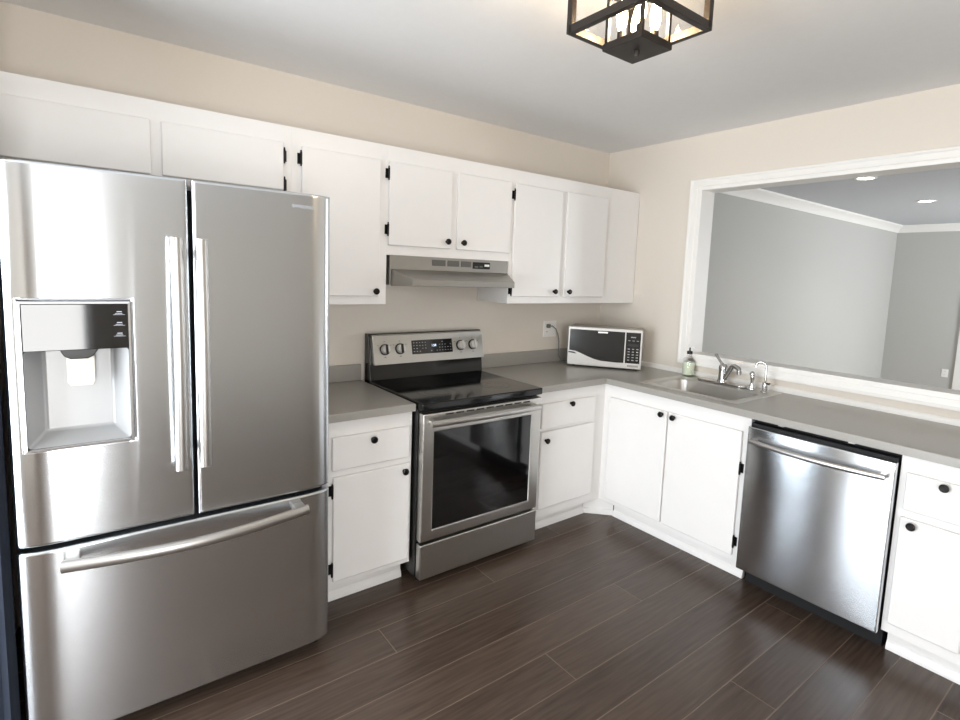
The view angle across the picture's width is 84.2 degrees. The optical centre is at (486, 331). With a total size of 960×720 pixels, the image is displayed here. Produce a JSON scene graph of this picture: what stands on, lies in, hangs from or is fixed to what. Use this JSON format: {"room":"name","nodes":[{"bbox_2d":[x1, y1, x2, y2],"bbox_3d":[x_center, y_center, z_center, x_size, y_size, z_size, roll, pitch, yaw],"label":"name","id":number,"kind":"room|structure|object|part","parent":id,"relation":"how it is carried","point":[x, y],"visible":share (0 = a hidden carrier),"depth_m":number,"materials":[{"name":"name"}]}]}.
{"room":"kitchen","nodes":[
{"label":"kitchen","id":0,"kind":"room"},
{"bbox_2d":[0,370,16,632],"bbox_3d":[-1.716,0.046,1.740,0.100,2.482,0.780,-3,8,-37],"label":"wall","id":1,"kind":"structure","parent":0,"point":[0,370],"depth_m":2.13,"materials":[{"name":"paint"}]},
{"bbox_2d":[0,395,20,719],"bbox_3d":[-1.610,0.341,1.316,0.620,1.955,0.084,-3,8,-37],"label":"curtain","id":2,"kind":"object","parent":1,"relation":"hanging from","point":[9,682],"visible":1,"depth_m":1.52,"materials":[{"name":"blue fabric"}]},
{"bbox_2d":[0,1,896,627],"bbox_3d":[1.524,-0.158,4.721,11.750,2.482,0.100,-3,8,-37],"label":"wall","id":3,"kind":"structure","parent":0,"point":[33,43],"depth_m":3.49,"materials":[{"name":"beige paint"}]},
{"bbox_2d":[0,71,291,191],"bbox_3d":[-1.365,-0.752,2.179,1.026,0.309,0.324,-3,8,-37],"label":"upper cabinet","id":4,"kind":"object","parent":3,"relation":"attached to","point":[42,120],"visible":0.91,"depth_m":2.01,"materials":[{"name":"white paint"}]},
{"bbox_3d":[-1.475,-0.703,1.911,0.455,0.207,0.018,-3,8,-37],"label":"door","id":5,"kind":"part","parent":4,"relation":"part of","materials":[{"name":"white paint"}]},
{"bbox_3d":[-1.081,-0.720,2.208,0.462,0.207,0.018,-3,8,-37],"label":"door","id":6,"kind":"part","parent":4,"relation":"part of","materials":[{"name":"white paint"}]},
{"bbox_2d":[292,127,387,303],"bbox_3d":[-0.768,-0.538,2.644,0.471,0.790,0.350,-3,8,-37],"label":"upper cabinet","id":7,"kind":"object","parent":3,"relation":"attached to","point":[350,172],"visible":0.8,"depth_m":2.55,"materials":[{"name":"white paint"}]},
{"bbox_3d":[-0.550,-0.200,2.652,0.033,0.033,0.028,-3,8,-37],"label":"knob","id":8,"kind":"part","parent":7,"relation":"part of","materials":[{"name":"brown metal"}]},
{"bbox_2d":[329,364,360,382],"bbox_3d":[-0.891,0.237,2.870,0.452,0.092,0.018,-3,8,-37],"label":"backsplash","id":9,"kind":"structure","parent":3,"relation":"attached to","point":[352,372],"depth_m":2.94,"materials":[{"name":"grey laminate"}]},
{"bbox_2d":[385,145,512,260],"bbox_3d":[-0.260,-0.686,3.009,0.814,0.538,0.350,-3,8,-37],"label":"upper cabinet","id":10,"kind":"object","parent":3,"relation":"attached to","point":[439,206],"visible":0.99,"depth_m":2.86,"materials":[{"name":"white paint"}]},
{"bbox_3d":[-0.340,-0.649,2.778,0.374,0.413,0.018,-3,8,-37],"label":"door","id":11,"kind":"part","parent":10,"relation":"part of","materials":[{"name":"white paint"}]},
{"bbox_3d":[-0.008,-0.664,3.027,0.378,0.413,0.018,-3,8,-37],"label":"door","id":12,"kind":"part","parent":10,"relation":"part of","materials":[{"name":"white paint"}]},
{"bbox_2d":[386,255,514,287],"bbox_3d":[-0.226,-0.333,3.002,0.775,0.157,0.478,-3,8,-37],"label":"range hood","id":13,"kind":"object","parent":3,"relation":"attached to","point":[401,270],"visible":0.97,"depth_m":2.84,"materials":[{"name":"silver metal"}]},
{"bbox_2d":[432,260,445,265],"bbox_3d":[-0.257,-0.371,2.884,0.085,0.032,0.003,-3,8,-37],"label":"vent grille","id":14,"kind":"object","parent":13,"relation":"attached to","point":[434,262],"depth_m":2.88,"materials":[{"name":"grey metal"}]},
{"bbox_2d":[448,261,458,266],"bbox_3d":[-0.182,-0.375,2.941,0.076,0.032,0.003,-3,8,-37],"label":"vent grille","id":15,"kind":"object","parent":13,"relation":"attached to","point":[450,263],"depth_m":2.94,"materials":[{"name":"grey metal"}]},
{"bbox_2d":[461,261,470,266],"bbox_3d":[-0.113,-0.378,2.993,0.068,0.032,0.003,-3,8,-37],"label":"vent grille","id":16,"kind":"object","parent":13,"relation":"attached to","point":[463,263],"depth_m":2.99,"materials":[{"name":"grey metal"}]},
{"bbox_3d":[-0.028,-0.378,3.057,0.121,0.038,0.003,-3,8,-37],"label":"switch panel","id":17,"kind":"part","parent":13,"relation":"part of","materials":[{"name":"black plastic"}]},
{"bbox_2d":[481,348,567,367],"bbox_3d":[0.409,0.179,3.847,1.202,0.092,0.018,-3,8,-37],"label":"backsplash","id":18,"kind":"structure","parent":3,"relation":"attached to","point":[547,355],"depth_m":3.72,"materials":[{"name":"grey laminate"}]},
{"bbox_2d":[543,321,555,336],"bbox_3d":[0.463,-0.020,3.867,0.125,0.116,0.010,-3,8,-37],"label":"outlet plate","id":19,"kind":"object","parent":3,"relation":"attached to","point":[547,332],"visible":1,"depth_m":3.86,"materials":[{"name":"white plastic"}]},
{"bbox_2d":[477,169,639,302],"bbox_3d":[0.539,-0.597,3.626,1.198,0.790,0.350,-3,8,-37],"label":"upper cabinet","id":20,"kind":"object","parent":3,"relation":"attached to","point":[571,241],"visible":0.95,"depth_m":3.45,"materials":[{"name":"white paint"}]},
{"bbox_3d":[0.317,-0.548,3.289,0.394,0.669,0.018,-3,8,-37],"label":"door","id":21,"kind":"part","parent":20,"relation":"part of","materials":[{"name":"white paint"}]},
{"bbox_3d":[0.664,-0.565,3.550,0.385,0.671,0.018,-3,8,-37],"label":"door","id":22,"kind":"part","parent":20,"relation":"part of","materials":[{"name":"white paint"}]},
{"bbox_2d":[720,188,902,232],"bbox_3d":[3.653,-1.419,6.046,6.466,0.105,0.082,-3,8,-37],"label":"trim","id":23,"kind":"structure","parent":3,"relation":"attached to","point":[760,195],"depth_m":6.11,"materials":[{"name":"white paint"}]},
{"bbox_2d":[0,0,959,224],"bbox_3d":[3.146,-1.156,2.501,11.750,0.100,5.350,-3,8,-37],"label":"ceiling","id":24,"kind":"structure","parent":0,"point":[511,64],"depth_m":2.32,"materials":[{"name":"paint"}]},
{"bbox_2d":[566,0,713,63],"bbox_3d":[0.452,-0.960,1.568,0.298,0.286,0.298,-3,8,-37],"label":"lantern","id":25,"kind":"object","parent":24,"relation":"attached to","point":[639,44],"visible":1,"depth_m":1.55,"materials":[{"name":"brown metal"}]},
{"bbox_3d":[0.365,-0.968,1.579,0.011,0.216,0.011,-3,8,-37],"label":"post","id":26,"kind":"part","parent":25,"relation":"part of","materials":[{"name":"brown metal"}]},
{"bbox_2d":[617,11,627,37],"bbox_3d":[0.403,-0.925,1.578,0.032,0.135,0.032,-3,8,-37],"label":"bulb","id":27,"kind":"object","parent":25,"relation":"attached to","point":[622,17],"depth_m":1.57,"materials":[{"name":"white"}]},
{"bbox_2d":[631,9,636,31],"bbox_3d":[0.457,-0.928,1.619,0.032,0.135,0.032,-3,8,-37],"label":"bulb","id":28,"kind":"object","parent":25,"relation":"attached to","point":[633,25],"depth_m":1.61,"materials":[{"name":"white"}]},
{"bbox_2d":[636,3,646,30],"bbox_3d":[0.444,-0.918,1.524,0.032,0.135,0.032,-3,8,-37],"label":"bulb","id":29,"kind":"object","parent":25,"relation":"attached to","point":[637,7],"depth_m":1.52,"materials":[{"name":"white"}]},
{"bbox_3d":[0.440,-0.954,1.481,0.011,0.216,0.011,-3,8,-37],"label":"post","id":30,"kind":"part","parent":25,"relation":"part of","materials":[{"name":"brown metal"}]},
{"bbox_2d":[650,4,660,35],"bbox_3d":[0.498,-0.920,1.565,0.032,0.135,0.032,-3,8,-37],"label":"bulb","id":31,"kind":"object","parent":25,"relation":"attached to","point":[655,16],"depth_m":1.56,"materials":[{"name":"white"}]},
{"bbox_3d":[0.539,-0.959,1.555,0.011,0.216,0.011,-3,8,-37],"label":"post","id":32,"kind":"part","parent":25,"relation":"part of","materials":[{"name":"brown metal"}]},
{"bbox_2d":[854,176,877,179],"bbox_3d":[3.278,-1.322,4.590,0.172,0.009,0.172,-3,8,-37],"label":"recessed light","id":33,"kind":"object","parent":24,"relation":"in","point":[873,177],"visible":0.79,"depth_m":4.60,"materials":[{"name":"white plastic"}]},
{"bbox_2d":[916,200,936,202],"bbox_3d":[4.686,-1.386,5.660,0.172,0.009,0.172,-3,8,-37],"label":"recessed light","id":34,"kind":"object","parent":24,"relation":"in","point":[919,201],"visible":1,"depth_m":5.67,"materials":[{"name":"white plastic"}]},
{"bbox_2d":[16,505,959,719],"bbox_3d":[0.374,1.529,0.769,5.050,0.100,5.350,-3,8,-37],"label":"floor","id":35,"kind":"structure","parent":0,"point":[593,616],"depth_m":2.19,"materials":[{"name":"brown wood"}]},
{"bbox_2d":[0,158,329,719],"bbox_3d":[-1.180,0.377,2.049,0.920,1.797,0.946,-3,8,-37],"label":"refrigerator","id":36,"kind":"object","parent":35,"relation":"on","point":[166,339],"visible":1,"depth_m":1.67,"materials":[{"name":"metal"}]},
{"bbox_3d":[-1.177,-0.013,1.528,0.242,0.132,0.022,-3,8,-37],"label":"display panel","id":37,"kind":"part","parent":36,"relation":"part of","materials":[{"name":"black glass"}]},
{"bbox_3d":[-1.182,0.125,1.543,0.256,0.424,0.026,-3,8,-37],"label":"dispenser frame","id":38,"kind":"part","parent":36,"relation":"part of","materials":[{"name":"silver metal"}]},
{"bbox_3d":[-1.189,0.062,1.554,0.090,0.029,0.052,-3,8,-37],"label":"spout","id":39,"kind":"part","parent":36,"relation":"part of","materials":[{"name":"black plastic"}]},
{"bbox_3d":[-1.155,0.073,1.609,0.453,1.095,0.077,-3,8,-37],"label":"door","id":40,"kind":"part","parent":36,"relation":"part of","materials":[{"name":"silver metal"}]},
{"bbox_3d":[-1.001,0.927,1.843,0.920,0.614,0.077,-3,8,-37],"label":"freezer drawer","id":41,"kind":"part","parent":36,"relation":"part of","materials":[{"name":"silver metal"}]},
{"bbox_3d":[-0.961,0.076,1.660,0.035,0.729,0.080,-3,8,-37],"label":"handle","id":42,"kind":"part","parent":36,"relation":"part of","materials":[{"name":"metal"}]},
{"bbox_3d":[-0.939,0.671,1.744,0.718,0.037,0.110,-3,8,-37],"label":"handle","id":43,"kind":"part","parent":36,"relation":"part of","materials":[{"name":"metal"}]},
{"bbox_3d":[-0.907,0.073,1.700,0.035,0.729,0.080,-3,8,-37],"label":"handle","id":44,"kind":"part","parent":36,"relation":"part of","materials":[{"name":"metal"}]},
{"bbox_3d":[-0.784,0.056,1.888,0.457,1.095,0.077,-3,8,-37],"label":"door","id":45,"kind":"part","parent":36,"relation":"part of","materials":[{"name":"silver metal"}]},
{"bbox_2d":[327,412,411,601],"bbox_3d":[-0.713,0.789,2.682,0.441,0.876,0.643,-3,8,-37],"label":"base cabinet","id":46,"kind":"object","parent":35,"relation":"on","point":[369,478],"visible":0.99,"depth_m":2.45,"materials":[{"name":"white paint"}]},
{"bbox_3d":[-0.604,1.227,2.563,0.425,0.040,0.013,-3,8,-37],"label":"shoe moulding","id":47,"kind":"part","parent":46,"relation":"part of","materials":[{"name":"white paint"}]},
{"bbox_3d":[-0.522,0.532,2.432,0.381,0.151,0.018,-3,8,-37],"label":"drawer","id":48,"kind":"part","parent":46,"relation":"part of","materials":[{"name":"white paint"}]},
{"bbox_3d":[-0.531,0.878,2.473,0.380,0.485,0.018,-3,8,-37],"label":"door","id":49,"kind":"part","parent":46,"relation":"part of","materials":[{"name":"white paint"}]},
{"bbox_2d":[329,380,415,423],"bbox_3d":[-0.707,0.334,2.636,0.458,0.038,0.632,-3,8,-37],"label":"countertop","id":50,"kind":"structure","parent":46,"relation":"on","point":[358,399],"depth_m":2.51,"materials":[{"name":"grey laminate"}]},
{"bbox_3d":[-0.509,0.490,2.408,0.033,0.033,0.028,-3,8,-37],"label":"knob","id":51,"kind":"part","parent":46,"relation":"part of","materials":[{"name":"brown metal"}]},
{"bbox_3d":[-0.385,0.666,2.526,0.033,0.033,0.028,-3,8,-37],"label":"knob","id":52,"kind":"part","parent":46,"relation":"part of","materials":[{"name":"brown metal"}]},
{"bbox_2d":[365,329,542,580],"bbox_3d":[-0.178,0.623,2.990,0.779,1.180,0.725,-3,8,-37],"label":"range","id":53,"kind":"object","parent":35,"relation":"on","point":[475,439],"visible":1,"depth_m":2.79,"materials":[{"name":"silver metal"}]},
{"bbox_3d":[-0.330,0.091,3.176,0.755,0.165,0.057,-3,8,-37],"label":"control panel","id":54,"kind":"part","parent":53,"relation":"part of","materials":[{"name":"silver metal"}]},
{"bbox_2d":[370,371,542,410],"bbox_3d":[-0.168,0.312,2.945,0.765,0.037,0.586,-3,8,-37],"label":"cooktop","id":55,"kind":"object","parent":53,"relation":"in","point":[430,390],"depth_m":2.86,"materials":[{"name":"black glass"}]},
{"bbox_3d":[-0.033,1.111,2.816,0.755,0.178,0.042,-3,8,-37],"label":"storage drawer","id":56,"kind":"part","parent":53,"relation":"part of","materials":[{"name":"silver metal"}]},
{"bbox_3d":[-0.018,0.693,2.772,0.753,0.636,0.040,-3,8,-37],"label":"oven door","id":57,"kind":"part","parent":53,"relation":"part of","materials":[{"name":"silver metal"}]},
{"bbox_3d":[0.018,0.422,2.696,0.689,0.037,0.067,-3,8,-37],"label":"handle","id":58,"kind":"part","parent":53,"relation":"part of","materials":[{"name":"metal"}]},
{"bbox_2d":[534,384,604,529],"bbox_3d":[0.340,0.742,3.474,0.598,0.876,0.643,-3,8,-37],"label":"base cabinet","id":59,"kind":"object","parent":35,"relation":"on","point":[571,420],"visible":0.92,"depth_m":3.24,"materials":[{"name":"white paint"}]},
{"bbox_3d":[0.426,1.181,3.337,0.524,0.040,0.013,-3,8,-37],"label":"shoe moulding","id":60,"kind":"part","parent":59,"relation":"part of","materials":[{"name":"white paint"}]},
{"bbox_3d":[0.488,0.808,3.235,0.454,0.467,0.018,-3,8,-37],"label":"door","id":61,"kind":"part","parent":59,"relation":"part of","materials":[{"name":"white paint"}]},
{"bbox_3d":[0.497,0.485,3.198,0.452,0.148,0.018,-3,8,-37],"label":"drawer","id":62,"kind":"part","parent":59,"relation":"part of","materials":[{"name":"white paint"}]},
{"bbox_2d":[583,498,612,514],"bbox_3d":[0.733,1.141,3.488,0.195,0.109,0.028,3,6,8],"label":"trim","id":63,"kind":"structure","parent":35,"relation":"on","point":[596,506],"depth_m":3.48,"materials":[{"name":"white paint"}]},
{"bbox_2d":[598,384,754,578],"bbox_3d":[1.241,0.801,3.237,0.643,0.876,0.956,-3,8,-37],"label":"base cabinet","id":64,"kind":"object","parent":35,"relation":"on","point":[672,471],"visible":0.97,"depth_m":2.99,"materials":[{"name":"white paint"}]},
{"bbox_3d":[0.896,0.760,3.218,0.018,0.657,0.412,-3,8,-37],"label":"door","id":65,"kind":"part","parent":64,"relation":"part of","materials":[{"name":"white paint"}]},
{"bbox_3d":[1.084,1.228,3.125,0.013,0.040,0.858,-3,8,-37],"label":"shoe moulding","id":66,"kind":"part","parent":64,"relation":"part of","materials":[{"name":"white paint"}]},
{"bbox_3d":[1.153,0.806,2.879,0.018,0.657,0.425,-3,8,-37],"label":"door","id":67,"kind":"part","parent":64,"relation":"part of","materials":[{"name":"white paint"}]},
{"bbox_2d":[736,420,902,645],"bbox_3d":[1.674,0.889,2.583,0.691,0.876,0.604,-3,8,-37],"label":"dishwasher","id":68,"kind":"object","parent":35,"relation":"on","point":[817,517],"visible":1,"depth_m":2.36,"materials":[{"name":"silver metal"}]},
{"bbox_3d":[1.724,1.272,2.673,0.490,0.099,0.594,-3,8,-37],"label":"kick plate","id":69,"kind":"part","parent":68,"relation":"part of","materials":[{"name":"metal"}]},
{"bbox_3d":[1.440,0.561,2.356,0.068,0.029,0.550,-3,8,-37],"label":"handle","id":70,"kind":"part","parent":68,"relation":"part of","materials":[{"name":"metal"}]},
{"bbox_2d":[881,455,959,684],"bbox_3d":[2.130,0.962,2.063,0.643,0.876,0.778,-3,8,-37],"label":"base cabinet","id":71,"kind":"object","parent":35,"relation":"on","point":[921,615],"visible":0.98,"depth_m":2.10,"materials":[{"name":"white paint"}]},
{"bbox_2d":[482,361,959,468],"bbox_3d":[1.286,0.402,2.692,1.202,0.038,2.949,-3,8,-37],"label":"countertop","id":72,"kind":"structure","parent":71,"relation":"on","point":[931,441],"depth_m":2.65,"materials":[{"name":"grey laminate"}]},
{"bbox_2d":[546,324,642,369],"bbox_3d":[0.769,0.101,3.815,0.671,0.281,0.270,4,6,16],"label":"microwave","id":73,"kind":"object","parent":72,"relation":"on","point":[588,344],"visible":1,"depth_m":3.67,"materials":[{"name":"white plastic"}]},
{"bbox_3d":[0.542,0.089,3.881,0.207,0.269,0.023,-1,7,-29],"label":"power cord","id":74,"kind":"part","parent":73,"relation":"part of","materials":[{"name":"grey plastic"}]},
{"bbox_3d":[0.996,0.114,3.610,0.096,0.211,0.005,4,6,16],"label":"control panel","id":75,"kind":"part","parent":73,"relation":"part of","materials":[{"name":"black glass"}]},
{"bbox_2d":[639,375,781,403],"bbox_3d":[1.315,0.417,3.163,0.515,0.176,0.627,-3,8,-37],"label":"sink","id":76,"kind":"object","parent":72,"relation":"in","point":[690,384],"visible":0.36,"depth_m":3.23,"materials":[{"name":"metal"}]},
{"bbox_2d":[682,345,695,374],"bbox_3d":[1.341,0.191,3.506,0.080,0.202,0.084,-3,8,-37],"label":"soap bottle","id":77,"kind":"object","parent":76,"relation":"on","point":[688,366],"visible":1,"depth_m":3.49,"materials":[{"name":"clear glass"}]},
{"bbox_2d":[747,371,755,389],"bbox_3d":[1.570,0.287,3.136,0.052,0.106,0.052,-3,8,-37],"label":"sprayer","id":78,"kind":"object","parent":76,"relation":"on","point":[751,386],"visible":1,"depth_m":3.13,"materials":[{"name":"silver metal"}]},
{"bbox_3d":[1.570,0.288,3.136,0.026,0.069,0.026,-3,8,-37],"label":"handle","id":79,"kind":"part","parent":78,"relation":"part of","materials":[{"name":"silver metal"}]},
{"bbox_2d":[698,353,746,387],"bbox_3d":[1.439,0.233,3.259,0.117,0.178,0.310,-3,8,-37],"label":"faucet","id":80,"kind":"object","parent":72,"relation":"on","point":[725,371],"visible":0.98,"depth_m":3.25,"materials":[{"name":"silver metal"}]},
{"bbox_3d":[1.448,0.177,3.294,0.019,0.074,0.078,0,7,-22],"label":"lever","id":81,"kind":"part","parent":80,"relation":"part of","materials":[{"name":"silver metal"}]},
{"bbox_3d":[1.453,0.315,3.281,0.075,0.012,0.310,-3,8,-37],"label":"plate","id":82,"kind":"part","parent":80,"relation":"part of","materials":[{"name":"silver metal"}]},
{"bbox_3d":[1.472,0.251,3.190,0.029,0.117,0.161,1,6,-9],"label":"spout","id":83,"kind":"part","parent":80,"relation":"part of","materials":[{"name":"silver metal"}]},
{"bbox_2d":[755,361,769,392],"bbox_3d":[1.599,0.261,3.059,0.048,0.178,0.100,-1,7,-30],"label":"tap","id":84,"kind":"object","parent":72,"relation":"on","point":[765,384],"visible":1,"depth_m":3.05,"materials":[{"name":"silver metal"}]},
{"bbox_3d":[1.585,0.234,3.068,0.068,0.128,0.012,7,8,38],"label":"spout","id":85,"kind":"part","parent":84,"relation":"part of","materials":[{"name":"silver metal"}]},
{"bbox_3d":[1.694,0.779,2.120,0.028,0.033,0.033,-3,8,-37],"label":"knob","id":86,"kind":"part","parent":71,"relation":"part of","materials":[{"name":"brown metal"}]},
{"bbox_3d":[1.948,1.384,1.983,0.013,0.040,0.762,-3,8,-37],"label":"shoe moulding","id":87,"kind":"part","parent":71,"relation":"part of","materials":[{"name":"white paint"}]},
{"bbox_3d":[1.748,0.994,2.099,0.018,0.463,0.230,-3,8,-37],"label":"door","id":88,"kind":"part","parent":71,"relation":"part of","materials":[{"name":"white paint"}]},
{"bbox_3d":[1.761,0.655,2.060,0.018,0.154,0.226,-3,8,-37],"label":"drawer","id":89,"kind":"part","parent":71,"relation":"part of","materials":[{"name":"white paint"}]},
{"bbox_3d":[1.752,0.600,2.032,0.028,0.033,0.033,-3,8,-37],"label":"knob","id":90,"kind":"part","parent":71,"relation":"part of","materials":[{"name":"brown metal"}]},
{"bbox_2d":[599,84,959,418],"bbox_3d":[2.522,0.159,2.144,0.130,2.482,5.250,-3,8,-37],"label":"wall","id":91,"kind":"structure","parent":0,"point":[662,174],"depth_m":3.33,"materials":[{"name":"beige paint"}]},
{"bbox_2d":[641,361,959,426],"bbox_3d":[1.762,0.345,3.045,0.016,0.032,2.950,-3,8,-37],"label":"backsplash","id":92,"kind":"structure","parent":91,"relation":"attached to","point":[867,405],"depth_m":2.88,"materials":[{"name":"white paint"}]},
{"bbox_2d":[677,146,959,411],"bbox_3d":[1.985,-0.290,2.839,0.151,1.095,1.832,-3,8,-37],"label":"window frame","id":93,"kind":"structure","parent":91,"relation":"attached to","point":[707,196],"depth_m":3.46,"materials":[{"name":"white paint"}]},
{"bbox_2d":[880,231,959,388],"bbox_3d":[7.543,-0.119,6.413,0.100,2.482,4.450,-3,8,-37],"label":"wall","id":94,"kind":"structure","parent":0,"point":[923,326],"depth_m":7.80,"materials":[{"name":"grey paint"}]},
{"bbox_2d":[898,223,959,232],"bbox_3d":[7.514,-1.296,6.231,0.082,0.105,4.450,-3,8,-37],"label":"trim","id":95,"kind":"structure","parent":94,"relation":"attached to","point":[946,226],"depth_m":7.67,"materials":[{"name":"white paint"}]},
{"bbox_2d":[941,369,948,377],"bbox_3d":[6.588,0.600,7.637,0.009,0.116,0.075,-3,8,-37],"label":"outlet plate","id":96,"kind":"object","parent":94,"relation":"attached to","point":[944,373],"visible":1,"depth_m":7.64,"materials":[{"name":"white plastic"}]},
{"bbox_2d":[952,329,959,389],"bbox_3d":[7.009,-0.062,7.020,0.030,2.200,1.140,-3,8,-37],"label":"trim","id":97,"kind":"structure","parent":94,"relation":"attached to","point":[956,376],"depth_m":7.51,"materials":[{"name":"white paint"}]}
]}

